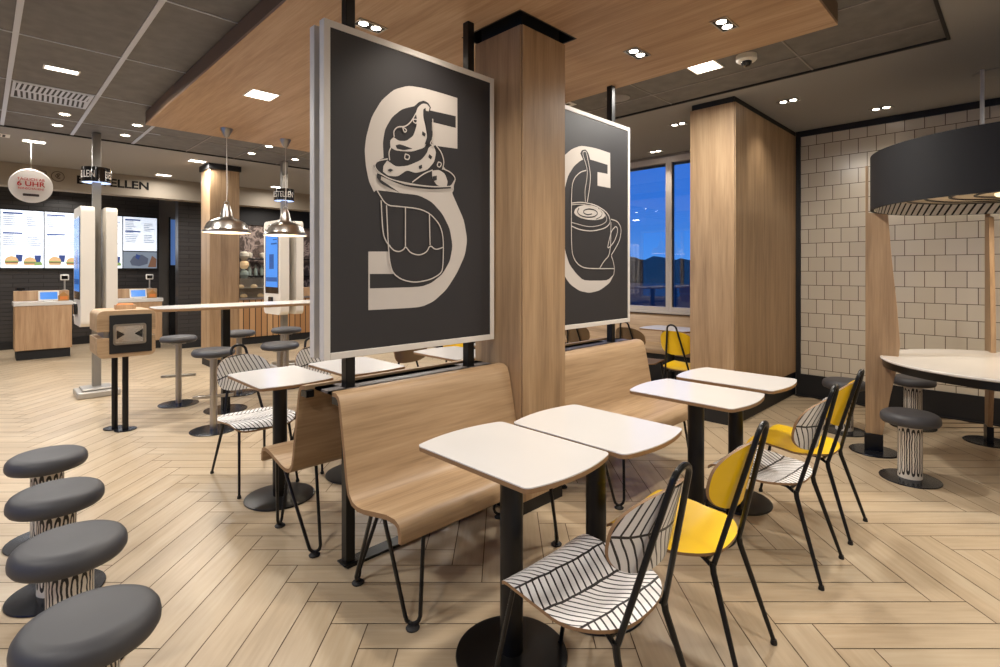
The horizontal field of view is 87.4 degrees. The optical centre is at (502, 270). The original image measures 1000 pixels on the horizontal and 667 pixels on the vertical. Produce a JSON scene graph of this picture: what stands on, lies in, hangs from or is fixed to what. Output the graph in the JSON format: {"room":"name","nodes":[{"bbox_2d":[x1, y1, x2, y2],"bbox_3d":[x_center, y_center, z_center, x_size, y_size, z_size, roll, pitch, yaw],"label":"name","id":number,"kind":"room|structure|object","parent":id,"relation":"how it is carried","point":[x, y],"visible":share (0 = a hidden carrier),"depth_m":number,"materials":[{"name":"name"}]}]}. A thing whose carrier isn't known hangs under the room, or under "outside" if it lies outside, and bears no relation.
{"room":"eatery","nodes":[
{"label":"eatery","id":0,"kind":"room"},
{"bbox_2d":[0,187,158,341],"bbox_3d":[-9.376,-0.085,9.150,5.680,3.010,0.200,0,0,-45],"label":"wall","id":1,"kind":"structure","parent":0,"point":[31,279],"depth_m":9.98,"materials":[{"name":"tile"}]},
{"bbox_2d":[0,209,43,267],"bbox_3d":[-8.778,-0.580,9.553,0.587,1.060,0.056,0,0,-45],"label":"screen","id":2,"kind":"object","parent":1,"relation":"attached to","point":[21,231],"visible":1,"depth_m":9.52,"materials":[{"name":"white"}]},
{"bbox_2d":[0,336,89,349],"bbox_3d":[-9.299,1.350,9.072,5.680,0.140,0.020,0,0,-45],"label":"baseboard","id":3,"kind":"structure","parent":1,"relation":"attached to","point":[75,340],"depth_m":10.08,"materials":[{"name":"black"}]},
{"bbox_2d":[44,211,73,267],"bbox_3d":[-8.356,-0.580,9.975,0.592,1.060,0.056,0,0,-45],"label":"screen","id":4,"kind":"object","parent":1,"relation":"attached to","point":[58,226],"visible":0.82,"depth_m":9.89,"materials":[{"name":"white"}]},
{"bbox_2d":[118,216,122,268],"bbox_3d":[-7.932,-0.580,10.399,0.592,1.060,0.056,0,0,-45],"label":"screen","id":5,"kind":"object","parent":1,"relation":"attached to","point":[120,218],"visible":0.06,"depth_m":10.57,"materials":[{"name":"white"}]},
{"bbox_2d":[123,251,156,268],"bbox_3d":[-7.509,-0.225,10.822,0.587,0.350,0.056,0,0,-45],"label":"screen","id":6,"kind":"object","parent":1,"relation":"attached to","point":[131,259],"visible":1,"depth_m":10.79,"materials":[{"name":"black"}]},
{"bbox_2d":[123,216,156,251],"bbox_3d":[-7.509,-0.760,10.822,0.587,0.700,0.056,0,0,-45],"label":"screen","id":7,"kind":"object","parent":1,"relation":"attached to","point":[139,233],"visible":1,"depth_m":10.79,"materials":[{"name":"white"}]},
{"bbox_2d":[0,161,309,211],"bbox_3d":[-6.233,-1.420,8.793,9.620,0.340,0.250,0,0,-45],"label":"wall","id":8,"kind":"structure","parent":0,"point":[159,188],"depth_m":8.89,"materials":[{"name":"beige paint"}]},
{"bbox_2d":[159,200,174,335],"bbox_3d":[-7.258,-0.085,11.657,1.020,3.010,0.150,0,0,-45],"label":"wall","id":9,"kind":"structure","parent":0,"point":[166,207],"depth_m":11.42,"materials":[{"name":"black tile"}]},
{"bbox_2d":[169,217,174,334],"bbox_3d":[-7.216,0.120,11.543,0.260,2.600,0.050,0,0,-45],"label":"panel","id":10,"kind":"object","parent":9,"relation":"attached to","point":[171,222],"visible":0.41,"depth_m":11.47,"materials":[{"name":"blue"}]},
{"bbox_2d":[175,201,239,338],"bbox_3d":[-5.629,-0.085,9.998,1.060,3.010,0.200,0,0,-45],"label":"wall pier","id":11,"kind":"object","parent":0,"point":[187,214],"visible":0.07,"depth_m":9.68,"materials":[{"name":"tile"}]},
{"bbox_2d":[201,168,238,360],"bbox_3d":[-4.320,-0.095,7.990,0.410,2.830,0.430,0,0,-45],"label":"column","id":12,"kind":"structure","parent":0,"point":[219,252],"depth_m":7.84,"materials":[{"name":"brown wood"}]},
{"bbox_2d":[199,163,240,366],"bbox_3d":[-4.320,-0.085,7.990,0.450,3.010,0.470,0,0,-45],"label":"trim","id":13,"kind":"structure","parent":12,"relation":"attached to","point":[202,168],"depth_m":7.82,"materials":[{"name":"black metal"}]},
{"bbox_2d":[240,225,309,286],"bbox_3d":[-4.306,-0.085,13.230,5.380,3.010,0.200,0,0,-45],"label":"wall","id":14,"kind":"structure","parent":0,"point":[253,242],"depth_m":11.85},
{"bbox_2d":[240,206,309,228],"bbox_3d":[-4.221,-1.310,13.145,5.380,0.560,0.040,0,0,-45],"label":"trim","id":15,"kind":"structure","parent":14,"relation":"attached to","point":[249,215],"depth_m":11.91,"materials":[{"name":"black"}]},
{"bbox_2d":[0,0,945,168],"bbox_3d":[-2.341,-1.687,3.543,7.700,0.170,7.580,0,0,-45],"label":"ceiling tiles","id":16,"kind":"structure","parent":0,"point":[177,38],"depth_m":3.91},
{"bbox_2d":[10,81,93,108],"bbox_3d":[-4.117,-1.599,4.778,0.540,0.006,0.560,0,0,-45],"label":"grille","id":17,"kind":"object","parent":16,"relation":"attached to","point":[22,90],"visible":1,"depth_m":4.76,"materials":[{"name":"grey metal"}]},
{"bbox_2d":[0,0,237,143],"bbox_3d":[-3.472,-1.599,2.411,4.500,0.006,7.540,0,0,-45],"label":"trim","id":18,"kind":"structure","parent":16,"relation":"attached to","point":[20,3],"depth_m":3.95,"materials":[{"name":"grey metal"}]},
{"bbox_2d":[686,60,724,74],"bbox_3d":[1.577,-1.598,4.094,0.224,0.006,0.224,0,0,-45],"label":"ceiling light","id":19,"kind":"object","parent":16,"relation":"attached to","point":[713,65],"visible":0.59,"depth_m":4.10,"materials":[{"name":"white plastic"}]},
{"bbox_2d":[736,52,756,66],"bbox_3d":[1.810,-1.561,3.889,0.144,0.082,0.144,0,0,-45],"label":"dome camera","id":20,"kind":"object","parent":16,"relation":"attached to","point":[745,59],"visible":1,"depth_m":3.85,"materials":[{"name":"white plastic"}]},
{"bbox_2d":[146,0,837,151],"bbox_3d":[-0.792,-1.525,4.165,2.430,0.130,5.430,0,0,-45],"label":"ceiling","id":21,"kind":"structure","parent":0,"point":[268,50],"depth_m":3.31,"materials":[{"name":"brown wood"}]},
{"bbox_2d":[201,127,250,233],"bbox_3d":[-2.836,-0.926,5.367,0.456,1.068,0.456,0,0,-45],"label":"pendant lamp","id":22,"kind":"object","parent":21,"relation":"hanging from","point":[226,223],"visible":1,"depth_m":5.31,"materials":[{"name":"silver metal"}]},
{"bbox_2d":[242,88,280,101],"bbox_3d":[-2.001,-1.457,4.335,0.224,0.006,0.224,0,0,-45],"label":"recessed light","id":23,"kind":"object","parent":21,"relation":"in","point":[253,93],"visible":1,"depth_m":4.33,"materials":[{"name":"white plastic"}]},
{"bbox_2d":[245,90,277,100],"bbox_3d":[-2.001,-1.458,4.335,0.200,0.003,0.200,0,0,-45],"label":"diffuser","id":24,"kind":"object","parent":23,"relation":"attached to","point":[258,94],"depth_m":4.34,"materials":[{"name":"white plastic"}]},
{"bbox_2d":[263,138,306,236],"bbox_3d":[-2.418,-0.926,5.812,0.456,1.068,0.456,0,0,-45],"label":"pendant lamp","id":25,"kind":"object","parent":21,"relation":"hanging from","point":[285,227],"visible":1,"depth_m":5.75,"materials":[{"name":"silver metal"}]},
{"bbox_2d":[355,18,387,33],"bbox_3d":[-0.792,-1.456,3.111,0.184,0.006,0.100,0,0,-45],"label":"recessed light","id":26,"kind":"object","parent":21,"relation":"in","point":[365,24],"visible":0.94,"depth_m":3.11,"materials":[{"name":"silver metal"}]},
{"bbox_2d":[462,9,576,43],"bbox_3d":[0.102,-1.498,3.281,0.525,0.176,0.505,0,0,-45],"label":"trim","id":27,"kind":"structure","parent":21,"relation":"attached to","point":[518,17],"depth_m":3.18,"materials":[{"name":"black"}]},
{"bbox_2d":[709,16,738,32],"bbox_3d":[1.308,-1.456,3.090,0.184,0.006,0.100,0,0,-45],"label":"recessed light","id":28,"kind":"object","parent":21,"relation":"in","point":[723,24],"visible":1,"depth_m":3.09,"materials":[{"name":"silver metal"}]},
{"bbox_2d":[0,336,999,666],"bbox_3d":[-1.803,1.450,6.046,12.000,0.060,16.100,0,0,-45],"label":"floor","id":29,"kind":"structure","parent":0,"point":[918,582],"depth_m":2.63,"materials":[{"name":"brown wood"}]},
{"bbox_2d":[12,290,72,360],"bbox_3d":[-7.630,0.875,8.669,0.730,1.090,0.580,0,0,-45],"label":"counter","id":30,"kind":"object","parent":29,"relation":"on","point":[41,329],"depth_m":8.49,"materials":[{"name":"brown wood"}]},
{"bbox_2d":[12,300,72,306],"bbox_3d":[-7.630,0.527,8.669,0.730,0.065,0.580,0,0,-45],"label":"countertop","id":31,"kind":"structure","parent":30,"relation":"on","point":[55,302],"depth_m":8.49,"materials":[{"name":"white laminate"}]},
{"bbox_2d":[2,444,87,556],"bbox_3d":[-2.410,1.191,2.766,0.350,0.458,0.350,0,0,43],"label":"stool","id":32,"kind":"object","parent":29,"relation":"on","point":[44,464],"visible":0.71,"depth_m":2.70,"materials":[{"name":"grey leather"}]},
{"bbox_2d":[3,444,87,477],"bbox_3d":[-2.410,1.000,2.766,0.340,0.076,0.340,0,0,43],"label":"cushion","id":33,"kind":"object","parent":32,"relation":"on","point":[44,461],"depth_m":2.68,"materials":[{"name":"grey leather"}]},
{"bbox_2d":[2,477,105,617],"bbox_3d":[-1.973,1.191,2.312,0.350,0.458,0.350,0,0,5],"label":"stool","id":34,"kind":"object","parent":29,"relation":"on","point":[52,504],"visible":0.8,"depth_m":2.24,"materials":[{"name":"grey leather"}]},
{"bbox_2d":[4,477,104,521],"bbox_3d":[-1.973,1.000,2.312,0.340,0.076,0.340,0,0,5],"label":"cushion","id":35,"kind":"object","parent":34,"relation":"on","point":[57,498],"depth_m":2.23,"materials":[{"name":"grey leather"}]},
{"bbox_2d":[5,520,127,661],"bbox_3d":[-1.563,1.191,1.888,0.350,0.458,0.350,0,0,-45],"label":"stool","id":36,"kind":"object","parent":29,"relation":"on","point":[64,558],"visible":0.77,"depth_m":1.82,"materials":[{"name":"grey leather"}]},
{"bbox_2d":[5,520,127,583],"bbox_3d":[-1.563,1.000,1.888,0.340,0.076,0.340,0,0,-45],"label":"cushion","id":37,"kind":"object","parent":36,"relation":"on","point":[72,549],"depth_m":1.81,"materials":[{"name":"grey leather"}]},
{"bbox_2d":[6,584,161,666],"bbox_3d":[-1.161,1.191,1.469,0.350,0.458,0.350,0,0,-45],"label":"stool","id":38,"kind":"object","parent":29,"relation":"on","point":[98,627],"visible":1,"depth_m":1.42,"materials":[{"name":"grey leather"}]},
{"bbox_2d":[73,133,120,399],"bbox_3d":[-4.720,-0.085,6.057,0.399,3.010,0.600,0,0,-45],"label":"kiosk","id":39,"kind":"object","parent":29,"relation":"on","point":[95,229],"visible":0.94,"depth_m":5.92,"materials":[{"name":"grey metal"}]},
{"bbox_2d":[90,307,155,432],"bbox_3d":[-3.452,0.882,4.750,0.425,1.075,0.440,0,0,-45],"label":"stand","id":40,"kind":"object","parent":29,"relation":"on","point":[124,333],"visible":1,"depth_m":4.65,"materials":[{"name":"brown wood"}]},
{"bbox_2d":[118,288,162,347],"bbox_3d":[-6.735,0.875,9.606,0.730,1.090,0.580,0,0,-45],"label":"counter","id":41,"kind":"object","parent":29,"relation":"on","point":[123,294],"depth_m":9.58,"materials":[{"name":"brown wood"}]},
{"bbox_2d":[118,297,162,302],"bbox_3d":[-6.735,0.527,9.606,0.730,0.065,0.580,0,0,-45],"label":"countertop","id":42,"kind":"structure","parent":41,"relation":"on","point":[120,300],"depth_m":9.41,"materials":[{"name":"white laminate"}]},
{"bbox_2d":[157,334,198,408],"bbox_3d":[-3.465,1.056,5.586,0.380,0.729,0.380,0,0,-22],"label":"bar stool","id":43,"kind":"object","parent":29,"relation":"on","point":[178,340],"visible":1,"depth_m":5.56,"materials":[{"name":"grey metal"}]},
{"bbox_2d":[159,334,196,343],"bbox_3d":[-3.465,0.726,5.586,0.348,0.069,0.348,0,0,-22],"label":"cushion","id":44,"kind":"object","parent":43,"relation":"on","point":[184,338],"depth_m":5.47,"materials":[{"name":"grey leather"}]},
{"bbox_2d":[189,347,234,436],"bbox_3d":[-2.584,1.056,4.670,0.380,0.729,0.380,0,0,-25],"label":"bar stool","id":45,"kind":"object","parent":29,"relation":"on","point":[212,353],"visible":0.94,"depth_m":4.64,"materials":[{"name":"grey metal"}]},
{"bbox_2d":[191,347,234,357],"bbox_3d":[-2.584,0.726,4.670,0.348,0.069,0.348,0,0,-25],"label":"cushion","id":46,"kind":"object","parent":45,"relation":"on","point":[208,352],"depth_m":4.55,"materials":[{"name":"grey leather"}]},
{"bbox_2d":[149,300,309,414],"bbox_3d":[-2.475,0.882,5.728,2.320,1.075,0.570,0,0,-45],"label":"table","id":47,"kind":"object","parent":29,"relation":"on","point":[225,308],"visible":0.57,"depth_m":5.32,"materials":[{"name":"white laminate"}]},
{"bbox_2d":[230,329,255,396],"bbox_3d":[-3.069,1.056,6.081,0.380,0.729,0.380,0,0,-28],"label":"bar stool","id":48,"kind":"object","parent":29,"relation":"on","point":[239,334],"visible":0.67,"depth_m":6.05,"materials":[{"name":"grey metal"}]},
{"bbox_2d":[230,329,255,337],"bbox_3d":[-3.069,0.726,6.081,0.348,0.069,0.348,0,0,-28],"label":"cushion","id":49,"kind":"object","parent":48,"relation":"on","point":[241,333],"depth_m":5.98,"materials":[{"name":"grey leather"}]},
{"bbox_2d":[210,344,299,498],"bbox_3d":[-1.721,0.975,3.602,0.436,0.890,0.603,0,0,-45],"label":"chair","id":50,"kind":"object","parent":29,"relation":"on","point":[257,419],"visible":0.73,"depth_m":3.65,"materials":[{"name":"black metal"}]},
{"bbox_2d":[239,278,309,344],"bbox_3d":[-4.165,0.780,11.399,3.570,1.280,0.830,0,0,-45],"label":"counter","id":51,"kind":"object","parent":29,"relation":"on","point":[256,319],"depth_m":10.43,"materials":[{"name":"brown wood"}]},
{"bbox_2d":[239,296,309,299],"bbox_3d":[-4.165,0.540,11.399,3.570,0.040,0.830,0,0,-45],"label":"countertop","id":52,"kind":"structure","parent":51,"relation":"on","point":[240,298],"depth_m":10.25,"materials":[{"name":"grey stone"}]},
{"bbox_2d":[260,341,298,419],"bbox_3d":[-2.164,1.056,5.077,0.380,0.729,0.380,0,0,-34],"label":"bar stool","id":53,"kind":"object","parent":29,"relation":"on","point":[279,347],"visible":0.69,"depth_m":4.99,"materials":[{"name":"grey metal"}]},
{"bbox_2d":[260,341,298,350],"bbox_3d":[-2.164,0.726,5.077,0.348,0.069,0.348,0,0,-34],"label":"cushion","id":54,"kind":"object","parent":53,"relation":"on","point":[274,345],"depth_m":4.96,"materials":[{"name":"grey leather"}]},
{"bbox_2d":[228,366,332,511],"bbox_3d":[-1.404,1.040,3.292,0.448,0.760,0.632,0,0,-45],"label":"bistro table","id":55,"kind":"object","parent":29,"relation":"on","point":[278,380],"visible":0.96,"depth_m":3.25,"materials":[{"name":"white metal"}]},
{"bbox_2d":[264,161,302,367],"bbox_3d":[-3.203,-0.085,7.630,0.399,3.010,0.600,0,0,-45],"label":"kiosk","id":56,"kind":"object","parent":29,"relation":"on","point":[283,256],"visible":0.85,"depth_m":7.50,"materials":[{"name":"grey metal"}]},
{"bbox_2d":[271,326,301,389],"bbox_3d":[-2.659,1.056,6.420,0.380,0.729,0.380,0,0,-28],"label":"bar stool","id":57,"kind":"object","parent":29,"relation":"on","point":[286,331],"visible":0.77,"depth_m":6.37,"materials":[{"name":"grey metal"}]},
{"bbox_2d":[271,326,301,333],"bbox_3d":[-2.659,0.726,6.420,0.348,0.069,0.348,0,0,-28],"label":"cushion","id":58,"kind":"object","parent":57,"relation":"on","point":[287,329],"depth_m":6.30,"materials":[{"name":"grey leather"}]},
{"bbox_2d":[292,337,330,473],"bbox_3d":[-1.339,0.975,3.998,0.436,0.890,0.603,0,0,-45],"label":"chair","id":59,"kind":"object","parent":29,"relation":"on","point":[303,359],"visible":0.15,"depth_m":4.11,"materials":[{"name":"black metal"}]},
{"bbox_2d":[309,357,404,484],"bbox_3d":[-1.032,1.040,3.677,0.448,0.760,0.632,0,0,-45],"label":"bistro table","id":60,"kind":"object","parent":29,"relation":"on","point":[363,365],"visible":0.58,"depth_m":3.61,"materials":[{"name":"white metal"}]},
{"bbox_2d":[261,360,462,557],"bbox_3d":[-0.757,0.984,3.062,1.070,0.872,0.560,0,0,-45],"label":"wooden bench","id":61,"kind":"object","parent":29,"relation":"on","point":[317,440],"visible":0.45,"depth_m":2.66,"materials":[{"name":"brown wood"}]},
{"bbox_2d":[310,0,493,568],"bbox_3d":[-0.467,-0.020,2.814,1.116,2.880,0.148,0,0,-45],"label":"sign","id":62,"kind":"object","parent":29,"relation":"on","point":[402,138],"visible":0.91,"depth_m":2.62,"materials":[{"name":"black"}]},
{"bbox_2d":[394,348,426,366],"bbox_3d":[-0.731,0.975,4.691,0.436,0.890,0.603,0,0,-45],"label":"chair","id":63,"kind":"object","parent":29,"relation":"on","point":[406,356],"visible":0.18,"depth_m":4.84,"materials":[{"name":"brown paint"}]},
{"bbox_2d":[414,346,474,361],"bbox_3d":[-0.382,1.040,4.243,0.448,0.760,0.632,0,0,-45],"label":"bistro table","id":64,"kind":"object","parent":29,"relation":"on","point":[451,353],"visible":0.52,"depth_m":4.21,"materials":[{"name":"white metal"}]},
{"bbox_2d":[332,363,561,632],"bbox_3d":[-0.206,0.984,2.561,1.070,0.872,0.560,0,0,-45],"label":"wooden bench","id":65,"kind":"object","parent":29,"relation":"on","point":[383,426],"visible":0.82,"depth_m":2.43,"materials":[{"name":"brown wood"}]},
{"bbox_2d":[315,361,492,394],"bbox_3d":[-0.469,0.564,2.824,1.050,0.012,0.186,0,0,-45],"label":"shelf","id":66,"kind":"object","parent":65,"relation":"on","point":[328,389],"visible":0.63,"depth_m":2.77,"materials":[{"name":"grey metal"}]},
{"bbox_2d":[419,422,607,666],"bbox_3d":[0.032,1.040,1.941,0.448,0.760,0.632,0,0,-45],"label":"bistro table","id":67,"kind":"object","parent":29,"relation":"on","point":[521,460],"visible":0.95,"depth_m":1.91,"materials":[{"name":"white laminate"}]},
{"bbox_2d":[436,312,689,381],"bbox_3d":[0.736,1.003,8.090,0.682,0.833,5.700,0,0,-45],"label":"wall","id":68,"kind":"structure","parent":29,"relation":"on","point":[653,346],"depth_m":7.06,"materials":[{"name":"brown wood"}]},
{"bbox_2d":[565,327,589,342],"bbox_3d":[0.987,0.975,6.277,0.436,0.890,0.603,0,0,45],"label":"chair","id":69,"kind":"object","parent":29,"relation":"on","point":[579,334],"visible":0.35,"depth_m":6.08,"materials":[{"name":"brown wood"}]},
{"bbox_2d":[494,462,692,666],"bbox_3d":[0.292,0.975,1.652,0.436,0.890,0.603,0,0,-45],"label":"chair","id":70,"kind":"object","parent":29,"relation":"on","point":[591,585],"visible":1,"depth_m":1.55,"materials":[{"name":"white"}]},
{"bbox_2d":[565,85,629,341],"bbox_3d":[0.598,-0.020,3.882,1.055,2.880,0.144,0,0,-45],"label":"sign","id":71,"kind":"object","parent":29,"relation":"on","point":[597,149],"visible":0.66,"depth_m":3.89,"materials":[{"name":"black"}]},
{"bbox_2d":[565,338,628,350],"bbox_3d":[0.605,0.564,3.899,1.110,0.012,0.186,0,0,-45],"label":"shelf","id":72,"kind":"object","parent":71,"relation":"attached to","point":[600,342],"visible":0.29,"depth_m":3.97,"materials":[{"name":"grey"}]},
{"bbox_2d":[514,405,681,636],"bbox_3d":[0.397,1.040,2.236,0.448,0.760,0.632,0,0,-45],"label":"bistro table","id":73,"kind":"object","parent":29,"relation":"on","point":[621,436],"visible":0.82,"depth_m":2.19,"materials":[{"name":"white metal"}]},
{"bbox_2d":[562,339,687,509],"bbox_3d":[0.868,0.984,3.636,1.130,0.872,0.560,0,0,-45],"label":"wooden bench","id":74,"kind":"object","parent":29,"relation":"on","point":[601,377],"visible":0.46,"depth_m":3.70,"materials":[{"name":"brown wood"}]},
{"bbox_2d":[616,322,664,377],"bbox_3d":[1.496,0.975,5.782,0.436,0.890,0.603,0,0,45],"label":"chair","id":75,"kind":"object","parent":29,"relation":"on","point":[629,333],"visible":0.33,"depth_m":5.61,"materials":[{"name":"brown wood"}]},
{"bbox_2d":[639,325,689,378],"bbox_3d":[1.938,1.040,6.039,0.448,0.760,0.632,0,0,-45],"label":"bistro table","id":76,"kind":"object","parent":29,"relation":"on","point":[670,375],"visible":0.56,"depth_m":6.00,"materials":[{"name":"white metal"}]},
{"bbox_2d":[661,324,689,378],"bbox_3d":[1.885,0.975,5.421,0.436,0.890,0.603,0,0,45],"label":"chair","id":77,"kind":"object","parent":29,"relation":"on","point":[672,342],"visible":0.8,"depth_m":5.27,"materials":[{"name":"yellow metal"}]},
{"bbox_2d":[607,420,776,666],"bbox_3d":[0.707,0.975,2.045,0.603,0.890,0.436,0,0,42],"label":"chair","id":78,"kind":"object","parent":29,"relation":"on","point":[706,532],"visible":0.74,"depth_m":1.87,"materials":[{"name":"yellow paint"}]},
{"bbox_2d":[630,379,764,547],"bbox_3d":[1.054,1.040,2.857,0.448,0.760,0.632,0,0,-45],"label":"bistro table","id":79,"kind":"object","parent":29,"relation":"on","point":[698,396],"visible":0.73,"depth_m":2.82,"materials":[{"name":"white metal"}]},
{"bbox_2d":[676,367,796,515],"bbox_3d":[1.439,1.040,3.235,0.448,0.760,0.632,0,0,-45],"label":"bistro table","id":80,"kind":"object","parent":29,"relation":"on","point":[760,504],"visible":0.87,"depth_m":3.19,"materials":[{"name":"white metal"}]},
{"bbox_2d":[705,384,843,590],"bbox_3d":[1.350,0.975,2.653,0.436,0.890,0.603,0,0,-45],"label":"chair","id":81,"kind":"object","parent":29,"relation":"on","point":[775,468],"visible":0.82,"depth_m":2.48,"materials":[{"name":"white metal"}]},
{"bbox_2d":[737,369,867,545],"bbox_3d":[1.735,0.975,3.038,0.436,0.890,0.603,0,0,-45],"label":"chair","id":82,"kind":"object","parent":29,"relation":"on","point":[779,436],"visible":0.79,"depth_m":2.89,"materials":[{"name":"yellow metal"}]},
{"bbox_2d":[822,377,864,436],"bbox_3d":[3.026,1.191,4.639,0.350,0.458,0.350,0,0,-24],"label":"stool","id":83,"kind":"object","parent":29,"relation":"on","point":[828,382],"visible":0.52,"depth_m":4.58,"materials":[{"name":"grey leather"}]},
{"bbox_2d":[822,377,864,391],"bbox_3d":[3.026,1.000,4.639,0.340,0.076,0.340,0,0,-24],"label":"cushion","id":84,"kind":"object","parent":83,"relation":"on","point":[827,382],"depth_m":4.59,"materials":[{"name":"grey leather"}]},
{"bbox_2d":[878,407,942,489],"bbox_3d":[2.779,1.191,3.571,0.350,0.458,0.350,0,0,22],"label":"stool","id":85,"kind":"object","parent":29,"relation":"on","point":[910,423],"visible":1,"depth_m":3.51,"materials":[{"name":"grey leather"}]},
{"bbox_2d":[879,407,941,429],"bbox_3d":[2.779,1.000,3.571,0.340,0.076,0.340,0,0,22],"label":"cushion","id":86,"kind":"object","parent":85,"relation":"on","point":[910,418],"depth_m":3.48,"materials":[{"name":"grey leather"}]},
{"bbox_2d":[889,374,937,431],"bbox_3d":[3.741,1.191,4.773,0.350,0.458,0.350,0,0,9],"label":"stool","id":87,"kind":"object","parent":29,"relation":"on","point":[913,387],"visible":0.61,"depth_m":4.71,"materials":[{"name":"grey metal"}]},
{"bbox_2d":[893,374,936,387],"bbox_3d":[3.741,1.000,4.773,0.340,0.076,0.340,0,0,9],"label":"cushion","id":88,"kind":"object","parent":87,"relation":"on","point":[906,381],"depth_m":4.65,"materials":[{"name":"grey leather"}]},
{"bbox_2d":[849,69,999,458],"bbox_3d":[3.585,-0.085,3.656,1.668,3.010,1.668,0,0,-11],"label":"table","id":89,"kind":"object","parent":29,"relation":"on","point":[956,171],"visible":0.98,"depth_m":3.98,"materials":[{"name":"black"}]},
{"bbox_3d":[-5.070,0.960,11.830,2.240,0.920,0.600,0,0,-45],"label":"cabinet","id":90,"kind":"object","parent":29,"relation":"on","visible":0},
{"bbox_2d":[240,251,248,277],"bbox_3d":[-5.572,0.025,11.257,0.200,0.950,0.200,0,0,-2],"label":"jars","id":91,"kind":"object","parent":90,"relation":"on","point":[244,255],"visible":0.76,"depth_m":11.19,"materials":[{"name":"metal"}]},
{"bbox_2d":[0,0,999,193],"bbox_3d":[-2.521,-1.690,5.257,9.870,0.200,16.000,0,0,-45],"label":"ceiling","id":92,"kind":"structure","parent":0,"point":[936,75],"depth_m":4.93,"materials":[{"name":"grey"}]},
{"bbox_2d":[8,169,52,202],"bbox_3d":[-5.755,-1.210,6.377,0.410,0.759,0.011,0,0,-45],"label":"hanging sign","id":93,"kind":"object","parent":92,"relation":"hanging from","point":[27,185],"visible":1,"depth_m":6.37,"materials":[{"name":"white plastic"}]},
{"bbox_2d":[0,0,950,169],"bbox_3d":[-2.339,-1.594,3.544,7.705,0.016,7.590,0,0,-45],"label":"trim","id":94,"kind":"structure","parent":92,"relation":"attached to","point":[936,2],"depth_m":4.52,"materials":[{"name":"black"}]},
{"bbox_2d":[161,0,938,163],"bbox_3d":[-0.757,-1.599,5.127,3.180,0.006,7.540,0,0,-45],"label":"trim","id":95,"kind":"structure","parent":92,"relation":"attached to","point":[783,42],"depth_m":4.12,"materials":[{"name":"grey"}]},
{"bbox_2d":[475,24,564,502],"bbox_3d":[0.108,-0.043,3.297,0.400,2.766,0.400,0,0,-45],"label":"column","id":96,"kind":"structure","parent":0,"point":[526,66],"depth_m":3.12,"materials":[{"name":"brown wood"}]},
{"bbox_2d":[496,485,561,514],"bbox_3d":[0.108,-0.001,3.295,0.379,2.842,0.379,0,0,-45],"label":"column baseboard","id":97,"kind":"structure","parent":96,"relation":"attached to","point":[532,504],"depth_m":3.15,"materials":[{"name":"black metal"}]},
{"bbox_2d":[630,151,689,315],"bbox_3d":[0.108,-0.085,9.431,0.250,3.010,8.615,0,0,-45],"label":"wall window","id":98,"kind":"structure","parent":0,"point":[684,152],"depth_m":7.27,"materials":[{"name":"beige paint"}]},
{"bbox_2d":[630,153,689,314],"bbox_3d":[0.921,-0.487,8.406,0.150,2.125,6.015,0,0,-45],"label":"window frame","id":99,"kind":"structure","parent":98,"relation":"attached to","point":[683,157],"depth_m":7.06,"materials":[{"name":"beige metal"}]},
{"bbox_2d":[690,102,795,390],"bbox_3d":[2.636,-0.193,5.567,1.940,2.685,0.425,0,0,-45],"label":"column","id":100,"kind":"structure","parent":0,"point":[765,153],"depth_m":4.99,"materials":[{"name":"brown wood"}]},
{"bbox_2d":[692,96,795,370],"bbox_3d":[2.640,-0.223,5.569,1.931,2.735,0.404,0,0,-45],"label":"trim","id":101,"kind":"structure","parent":100,"relation":"attached to","point":[734,99],"depth_m":4.85,"materials":[{"name":"black"}]},
{"bbox_2d":[704,372,795,424],"bbox_3d":[2.646,1.284,5.577,1.910,0.272,0.365,0,0,-45],"label":"baseboard","id":102,"kind":"structure","parent":100,"relation":"attached to","point":[710,415],"depth_m":5.17,"materials":[{"name":"black"}]},
{"bbox_2d":[801,105,999,397],"bbox_3d":[4.974,-0.085,4.529,0.200,3.010,4.370,0,0,-45],"label":"tiled wall","id":103,"kind":"structure","parent":0,"point":[938,262],"depth_m":5.52,"materials":[{"name":"beige tile"}]},
{"bbox_2d":[796,137,800,373],"bbox_3d":[3.370,-0.177,5.969,0.028,2.695,0.045,0,0,-45],"label":"trim","id":104,"kind":"structure","parent":103,"relation":"attached to","point":[798,139],"depth_m":5.95,"materials":[{"name":"black"}]},
{"bbox_2d":[796,374,999,425],"bbox_3d":[4.895,1.295,4.442,0.035,0.250,4.360,0,0,-45],"label":"baseboard","id":105,"kind":"structure","parent":103,"relation":"attached to","point":[949,405],"depth_m":5.09,"materials":[{"name":"black"}]},
{"bbox_2d":[796,98,999,136],"bbox_3d":[4.899,-1.556,4.446,0.025,0.062,4.360,0,0,-45],"label":"trim","id":106,"kind":"structure","parent":103,"relation":"attached to","point":[996,101],"depth_m":5.30,"materials":[{"name":"black"}]},
{"label":"outside","id":107,"kind":"structure","parent":0,"visible":0},
{"bbox_2d":[630,283,689,307],"bbox_3d":[13.789,1.620,56.215,81.000,0.200,120.000,0,0,-45],"label":"ground","id":108,"kind":"structure","parent":107,"point":[646,294],"depth_m":33.83,"materials":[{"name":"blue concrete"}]},
{"bbox_2d":[630,256,689,283],"bbox_3d":[13.152,-0.338,74.529,4.000,3.716,106.800,0,0,-45],"label":"mountains","id":109,"kind":"structure","parent":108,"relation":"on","point":[652,269],"depth_m":65.69,"materials":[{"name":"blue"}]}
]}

